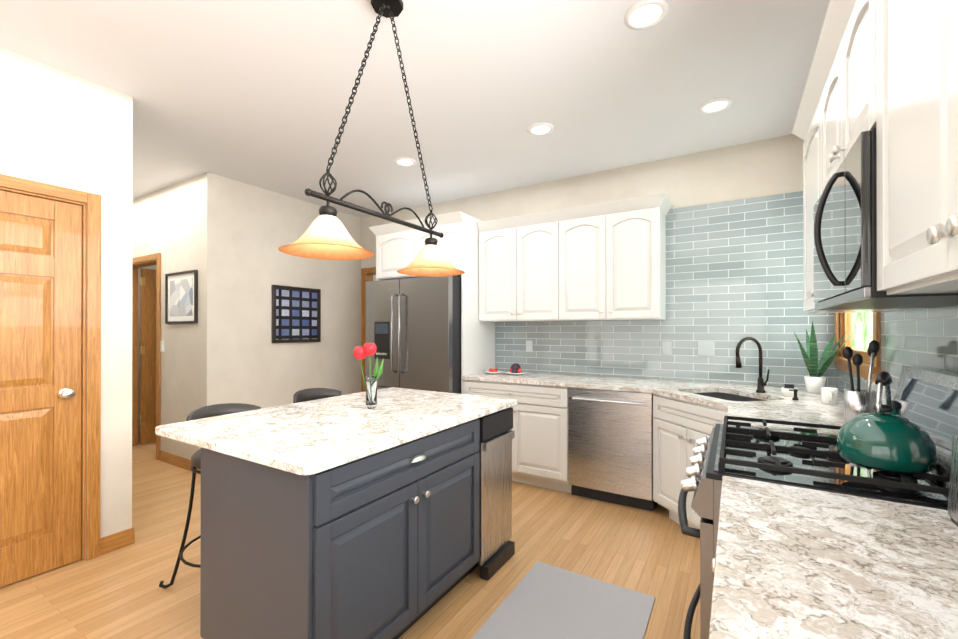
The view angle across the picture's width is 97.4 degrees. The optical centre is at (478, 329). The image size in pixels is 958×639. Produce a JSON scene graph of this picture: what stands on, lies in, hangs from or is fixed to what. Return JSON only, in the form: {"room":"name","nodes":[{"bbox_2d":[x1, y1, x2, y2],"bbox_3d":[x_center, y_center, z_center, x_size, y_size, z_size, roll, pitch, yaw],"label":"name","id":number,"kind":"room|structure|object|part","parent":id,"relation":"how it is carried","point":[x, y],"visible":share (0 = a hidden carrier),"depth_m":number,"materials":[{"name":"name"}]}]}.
{"room":"kitchen","nodes":[
{"label":"kitchen","id":0,"kind":"room"},
{"bbox_2d":[0,47,132,559],"bbox_3d":[-3.192,-0.059,1.061,0.120,2.790,3.750,0,0,31],"label":"wall","id":1,"kind":"structure","parent":0,"point":[60,128],"depth_m":2.51,"materials":[{"name":"paint"}]},
{"bbox_2d":[0,190,81,587],"bbox_3d":[-2.495,0.306,2.088,0.104,2.048,0.800,0,0,31],"label":"pantry door","id":2,"kind":"structure","parent":1,"relation":"in","point":[40,360],"depth_m":2.29,"materials":[{"name":"brown wood"}]},
{"bbox_2d":[0,174,100,560],"bbox_3d":[-2.541,0.272,2.115,0.138,2.131,0.954,0,0,31],"label":"door frame","id":3,"kind":"structure","parent":1,"relation":"attached to","point":[91,350],"depth_m":2.44,"materials":[{"name":"brown wood"}]},
{"bbox_2d":[100,528,132,555],"bbox_3d":[-2.203,1.289,2.558,0.012,0.099,0.158,0,0,31],"label":"baseboard","id":4,"kind":"structure","parent":1,"relation":"attached to","point":[116,541],"depth_m":2.55,"materials":[{"name":"brown wood"}]},
{"bbox_2d":[132,527,134,543],"bbox_3d":[-2.211,1.289,2.662,0.132,0.099,0.012,0,0,31],"label":"baseboard","id":5,"kind":"structure","parent":1,"relation":"attached to","point":[133,535],"depth_m":2.63,"materials":[{"name":"brown wood"}]},
{"bbox_2d":[138,265,155,427],"bbox_3d":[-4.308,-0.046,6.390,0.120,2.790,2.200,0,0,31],"label":"door jamb","id":6,"kind":"structure","parent":0,"point":[151,267],"depth_m":5.74,"materials":[{"name":"wood"}]},
{"bbox_2d":[132,175,200,470],"bbox_3d":[-3.669,-0.050,4.630,2.800,2.790,0.145,0,0,31],"label":"wall","id":7,"kind":"structure","parent":0,"point":[166,222],"depth_m":4.15,"materials":[{"name":"paint"}]},
{"bbox_2d":[132,253,160,459],"bbox_3d":[-3.654,0.278,4.624,0.954,2.131,0.138,0,0,31],"label":"door frame","id":8,"kind":"structure","parent":7,"relation":"attached to","point":[156,258],"depth_m":4.63,"materials":[{"name":"brown wood"}]},
{"bbox_2d":[140,268,155,443],"bbox_3d":[-3.746,0.314,5.246,0.036,2.048,0.812,0,0,28],"label":"hall door","id":9,"kind":"structure","parent":8,"relation":"attached to","point":[147,354],"depth_m":4.94,"materials":[{"name":"brown wood"}]},
{"bbox_2d":[160,341,163,351],"bbox_3d":[-3.243,0.174,4.309,0.075,0.115,0.010,0,0,31],"label":"light switch","id":10,"kind":"object","parent":7,"relation":"attached to","point":[161,346],"visible":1,"depth_m":4.30,"materials":[{"name":"white plastic"}]},
{"bbox_3d":[-2.897,-0.307,4.091,0.600,0.500,0.024,0,0,31],"label":"framed art","id":11,"kind":"part","parent":7,"relation":"part of"},
{"bbox_2d":[200,172,360,448],"bbox_3d":[-2.063,-0.050,4.692,0.120,2.790,1.870,0,0,31],"label":"wall","id":12,"kind":"structure","parent":0,"point":[247,231],"depth_m":4.31,"materials":[{"name":"paint"}]},
{"bbox_2d":[272,285,320,342],"bbox_3d":[-2.004,-0.160,4.645,0.030,0.610,0.590,0,0,31],"label":"picture frame","id":13,"kind":"object","parent":12,"relation":"attached to","point":[296,314],"visible":0.98,"depth_m":4.63,"materials":[{"name":"grey wood"}]},
{"bbox_2d":[0,428,699,638],"bbox_3d":[-1.779,1.391,3.153,7.960,0.100,9.200,0,0,31],"label":"floor","id":14,"kind":"structure","parent":0,"point":[122,594],"depth_m":2.33,"materials":[{"name":"brown wood"}]},
{"bbox_2d":[159,403,260,588],"bbox_3d":[-1.310,0.879,2.250,0.496,0.920,0.496,0,0,31],"label":"bar stool","id":15,"kind":"object","parent":14,"relation":"on","point":[214,410],"visible":0.29,"depth_m":2.20,"materials":[{"name":"black metal"}]},
{"bbox_2d":[293,388,340,402],"bbox_3d":[-1.051,0.880,2.888,0.496,0.920,0.496,0,0,31],"label":"bar stool","id":16,"kind":"object","parent":14,"relation":"on","point":[308,394],"visible":0.02,"depth_m":3.00,"materials":[{"name":"grey leather"}]},
{"bbox_2d":[200,403,516,638],"bbox_3d":[-0.446,0.898,2.114,0.722,0.881,1.416,0,0,31],"label":"kitchen island","id":17,"kind":"object","parent":14,"relation":"on","point":[349,516],"depth_m":1.60,"materials":[{"name":"grey wood"}]},
{"bbox_2d":[155,387,516,478],"bbox_3d":[-0.589,0.441,2.202,1.045,0.032,1.496,0,0,31],"label":"island countertop","id":18,"kind":"structure","parent":17,"relation":"on","point":[299,439],"depth_m":1.84,"materials":[{"name":"white stone"}]},
{"bbox_2d":[353,343,383,408],"bbox_3d":[-0.593,0.249,2.271,0.145,0.350,0.132,0,0,31],"label":"vase","id":19,"kind":"object","parent":18,"relation":"on","point":[368,349],"visible":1,"depth_m":2.24,"materials":[{"name":"clear glass"}]},
{"bbox_2d":[366,276,460,393],"bbox_3d":[-0.532,0.429,4.331,1.040,1.830,0.837,0,0,31],"label":"fridge","id":20,"kind":"object","parent":14,"relation":"on","point":[413,330],"visible":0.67,"depth_m":3.95,"materials":[{"name":"grey metal"}]},
{"bbox_2d":[510,409,557,489],"bbox_3d":[0.442,0.903,3.892,1.006,0.881,0.625,0,0,31],"label":"base cabinet","id":21,"kind":"object","parent":14,"relation":"on","point":[535,442],"depth_m":3.52,"materials":[{"name":"white wood"}]},
{"bbox_2d":[472,561,654,638],"bbox_3d":[0.354,1.333,1.840,0.630,0.008,0.970,0,0,31],"label":"mat","id":22,"kind":"object","parent":14,"relation":"on","point":[544,601],"visible":1,"depth_m":1.99,"materials":[{"name":"grey fabric"}]},
{"bbox_2d":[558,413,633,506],"bbox_3d":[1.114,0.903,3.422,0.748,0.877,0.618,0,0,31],"label":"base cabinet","id":23,"kind":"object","parent":14,"relation":"on","point":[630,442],"depth_m":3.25,"materials":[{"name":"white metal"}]},
{"bbox_2d":[568,387,653,510],"bbox_3d":[1.115,0.903,3.421,0.622,0.877,0.619,0,0,31],"label":"dishwasher","id":24,"kind":"object","parent":23,"relation":"in","point":[611,430],"depth_m":3.19,"materials":[{"name":"silver metal"}]},
{"bbox_2d":[462,371,843,434],"bbox_3d":[0.920,0.443,2.987,2.764,0.032,1.677,0,0,31],"label":"countertop","id":25,"kind":"structure","parent":23,"relation":"on","point":[652,401],"depth_m":3.10,"materials":[{"name":"beige stone"}]},
{"bbox_2d":[482,368,503,373],"bbox_3d":[0.139,0.404,4.097,0.210,0.048,0.210,0,0,31],"label":"fruit plate","id":26,"kind":"object","parent":25,"relation":"on","point":[492,371],"visible":1,"depth_m":4.06,"materials":[{"name":"white ceramic"}]},
{"bbox_2d":[504,363,526,374],"bbox_3d":[0.345,0.374,3.995,0.210,0.108,0.210,0,0,31],"label":"fruit plate","id":27,"kind":"object","parent":25,"relation":"on","point":[515,369],"visible":1,"depth_m":3.96,"materials":[{"name":"white ceramic"}]},
{"bbox_2d":[678,389,781,404],"bbox_3d":[1.636,0.551,2.774,0.640,0.210,0.641,0,0,31],"label":"sink","id":28,"kind":"object","parent":25,"relation":"in","point":[718,394],"depth_m":2.88,"materials":[{"name":"silver metal"}]},
{"bbox_2d":[735,337,769,392],"bbox_3d":[1.827,0.238,2.814,0.193,0.375,0.174,0,0,31],"label":"faucet","id":29,"kind":"object","parent":25,"relation":"on","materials":[{"name":"black metal"}]},
{"bbox_2d":[781,384,797,396],"bbox_3d":[1.985,0.388,2.695,0.090,0.074,0.090,0,0,31],"label":"sponge holder","id":30,"kind":"object","parent":25,"relation":"on","point":[785,391],"visible":0.85,"depth_m":2.68,"materials":[{"name":"white ceramic"}]},
{"bbox_2d":[789,389,798,399],"bbox_3d":[1.889,0.392,2.527,0.051,0.066,0.051,0,0,31],"label":"soap dispenser","id":31,"kind":"object","parent":25,"relation":"on","point":[795,390],"depth_m":2.52,"materials":[{"name":"black metal"}]},
{"bbox_2d":[785,316,867,393],"bbox_3d":[2.280,0.165,2.832,0.476,0.521,0.430,0,0,31],"label":"potted plant","id":32,"kind":"object","parent":25,"relation":"on","point":[815,380],"visible":1,"depth_m":2.81,"materials":[{"name":"green plant"}]},
{"bbox_2d":[821,387,837,404],"bbox_3d":[1.992,0.379,2.391,0.076,0.090,0.107,0,0,31],"label":"mug","id":33,"kind":"object","parent":25,"relation":"on","point":[829,395],"visible":1,"depth_m":2.38,"materials":[{"name":"white ceramic"}]},
{"bbox_2d":[843,340,879,422],"bbox_3d":[1.641,0.234,1.804,0.122,0.378,0.110,0,0,31],"label":"utensil crock","id":34,"kind":"object","parent":25,"relation":"on","point":[858,401],"visible":0.85,"depth_m":1.79,"materials":[{"name":"silver metal"}]},
{"bbox_2d":[634,421,711,528],"bbox_3d":[1.750,0.900,2.774,1.124,0.881,1.177,0,0,31],"label":"base cabinet","id":35,"kind":"object","parent":14,"relation":"on","point":[662,453],"depth_m":2.92,"materials":[{"name":"white wood"}]},
{"bbox_2d":[678,366,957,638],"bbox_3d":[1.113,0.737,1.431,0.779,1.200,0.771,0,0,31],"label":"range","id":36,"kind":"object","parent":14,"relation":"on","point":[926,398],"visible":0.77,"depth_m":1.26,"materials":[{"name":"silver metal"}]},
{"bbox_2d":[836,371,937,473],"bbox_3d":[1.164,0.249,1.220,0.208,0.262,0.270,0,0,31],"label":"kettle","id":37,"kind":"object","parent":36,"relation":"on","point":[888,437],"visible":1,"depth_m":1.14,"materials":[{"name":"teal metal"}]},
{"bbox_2d":[709,476,957,638],"bbox_3d":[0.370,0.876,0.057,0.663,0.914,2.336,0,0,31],"label":"countertop","id":38,"kind":"structure","parent":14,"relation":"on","point":[790,562],"depth_m":0.74,"materials":[{"name":"white stone"}]},
{"bbox_2d":[947,434,957,525],"bbox_3d":[1.050,0.324,0.791,0.170,0.192,0.335,0,0,31],"label":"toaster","id":39,"kind":"object","parent":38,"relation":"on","point":[952,510],"visible":1,"depth_m":0.91,"materials":[{"name":"silver metal"}]},
{"bbox_2d":[0,0,829,217],"bbox_3d":[-1.779,-1.499,3.160,7.960,0.100,9.200,0,0,31],"label":"ceiling","id":40,"kind":"structure","parent":0,"point":[257,93],"depth_m":2.47,"materials":[{"name":"white paint"}]},
{"bbox_2d":[278,0,464,276],"bbox_3d":[-0.405,-0.869,1.857,0.340,1.164,0.970,0,0,31],"label":"pendant light","id":41,"kind":"object","parent":40,"relation":"hanging from","point":[326,235],"visible":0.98,"depth_m":1.72,"materials":[{"name":"black metal"}]},
{"bbox_2d":[394,157,415,166],"bbox_3d":[-0.636,-1.441,3.636,0.189,0.011,0.189,0,0,22],"label":"recessed light","id":42,"kind":"object","parent":40,"relation":"in","point":[402,161],"depth_m":3.62,"materials":[{"name":"white"}]},
{"bbox_2d":[527,122,553,135],"bbox_3d":[0.445,-1.443,3.043,0.189,0.011,0.189,0,0,22],"label":"recessed light","id":43,"kind":"object","parent":40,"relation":"in","point":[538,129],"depth_m":3.03,"materials":[{"name":"white"}]},
{"bbox_2d":[624,0,668,29],"bbox_3d":[0.769,-1.446,1.937,0.189,0.011,0.189,0,0,22],"label":"recessed light","id":44,"kind":"object","parent":40,"relation":"in","point":[642,14],"depth_m":1.93,"materials":[{"name":"white"}]},
{"bbox_2d":[699,98,731,113],"bbox_3d":[1.529,-1.444,2.728,0.189,0.011,0.189,0,0,25],"label":"recessed light","id":45,"kind":"object","parent":40,"relation":"in","point":[716,105],"depth_m":2.72,"materials":[{"name":"white"}]},
{"bbox_2d":[361,134,804,387],"bbox_3d":[0.513,-0.051,4.292,4.940,2.790,0.120,0,0,31],"label":"wall","id":46,"kind":"structure","parent":0,"point":[766,167],"depth_m":3.57,"materials":[{"name":"paint"}]},
{"bbox_2d":[361,267,375,391],"bbox_3d":[-1.111,0.280,5.267,0.874,2.131,0.138,0,0,31],"label":"door frame","id":47,"kind":"structure","parent":46,"relation":"attached to","point":[367,274],"depth_m":5.42,"materials":[{"name":"brown wood"}]},
{"bbox_2d":[368,211,494,393],"bbox_3d":[-0.502,0.131,4.438,1.169,2.424,0.675,0,0,31],"label":"surround","id":48,"kind":"object","parent":46,"relation":"attached to","point":[399,246],"visible":0.33,"depth_m":4.09,"materials":[{"name":"white wood"}]},
{"bbox_2d":[477,209,564,321],"bbox_3d":[0.462,-0.559,4.048,0.880,0.964,0.345,0,0,31],"label":"upper cabinet","id":49,"kind":"object","parent":46,"relation":"attached to","point":[522,257],"depth_m":3.89,"materials":[{"name":"white wood"}]},
{"bbox_2d":[565,193,668,320],"bbox_3d":[1.117,-0.560,3.650,0.881,0.964,0.345,0,0,31],"label":"upper cabinet","id":50,"kind":"object","parent":46,"relation":"attached to","point":[604,261],"depth_m":3.46,"materials":[{"name":"white wood"}]},
{"bbox_2d":[495,191,835,387],"bbox_3d":[1.355,-0.293,3.707,2.762,1.440,0.006,0,0,31],"label":"wall tile","id":51,"kind":"structure","parent":46,"relation":"attached to","point":[734,272],"depth_m":3.38,"materials":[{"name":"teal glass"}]},
{"bbox_2d":[526,340,532,351],"bbox_3d":[0.503,0.169,4.215,0.075,0.115,0.008,0,0,31],"label":"electrical outlet plate","id":52,"kind":"object","parent":51,"relation":"attached to","point":[529,343],"depth_m":4.21,"materials":[{"name":"grey plastic"}]},
{"bbox_2d":[662,342,671,354],"bbox_3d":[1.588,0.162,3.556,0.075,0.115,0.008,0,0,31],"label":"electrical outlet plate","id":53,"kind":"object","parent":51,"relation":"attached to","point":[666,346],"depth_m":3.55,"materials":[{"name":"grey plastic"}]},
{"bbox_2d":[698,341,713,355],"bbox_3d":[1.836,0.157,3.405,0.120,0.115,0.010,0,0,31],"label":"electrical outlet plate","id":54,"kind":"object","parent":51,"relation":"attached to","point":[705,348],"depth_m":3.40,"materials":[{"name":"grey plastic"}]},
{"bbox_2d":[839,313,880,366],"bbox_3d":[0.912,-0.061,0.247,0.060,2.790,6.620,0,0,31],"label":"wall","id":55,"kind":"structure","parent":0,"point":[850,359],"depth_m":2.75,"materials":[{"name":"paint"}]},
{"bbox_2d":[816,0,867,201],"bbox_3d":[1.329,-0.780,1.304,0.315,0.537,0.777,0,0,31],"label":"upper cabinet","id":56,"kind":"object","parent":55,"relation":"attached to","point":[842,70],"depth_m":1.37,"materials":[{"name":"white wood"}]},
{"bbox_2d":[813,128,957,309],"bbox_3d":[1.289,-0.292,1.326,0.406,0.427,0.765,0,0,31],"label":"microwave","id":57,"kind":"object","parent":56,"relation":"attached to","point":[845,238],"visible":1,"depth_m":1.19,"materials":[{"name":"black metal"}]},
{"bbox_2d":[833,312,880,381],"bbox_3d":[2.264,-0.276,2.509,0.096,1.090,1.050,0,0,31],"label":"window","id":58,"kind":"structure","parent":55,"relation":"in","point":[840,363],"depth_m":2.67,"materials":[{"name":"brown wood"}]},
{"bbox_2d":[800,76,915,312],"bbox_3d":[1.669,-0.565,1.863,0.315,0.964,0.533,0,0,31],"label":"upper cabinet","id":59,"kind":"object","parent":55,"relation":"attached to","point":[808,121],"depth_m":1.99,"materials":[{"name":"white wood"}]},
{"bbox_2d":[836,305,957,404],"bbox_3d":[1.292,-0.299,0.938,0.006,1.440,4.794,0,0,31],"label":"wall tile","id":60,"kind":"structure","parent":55,"relation":"attached to","point":[926,337],"depth_m":1.69,"materials":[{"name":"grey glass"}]},
{"bbox_2d":[868,0,957,294],"bbox_3d":[0.869,-0.568,0.546,0.315,0.964,0.995,0,0,31],"label":"upper cabinet","id":61,"kind":"object","parent":55,"relation":"attached to","point":[887,70],"depth_m":0.83,"materials":[{"name":"white wood"}]},
{"label":"outside","id":62,"kind":"structure","parent":0,"visible":0},
{"bbox_2d":[852,312,872,350],"bbox_3d":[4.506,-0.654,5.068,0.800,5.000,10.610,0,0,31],"label":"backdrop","id":63,"kind":"structure","parent":62,"point":[862,336],"depth_m":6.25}
]}

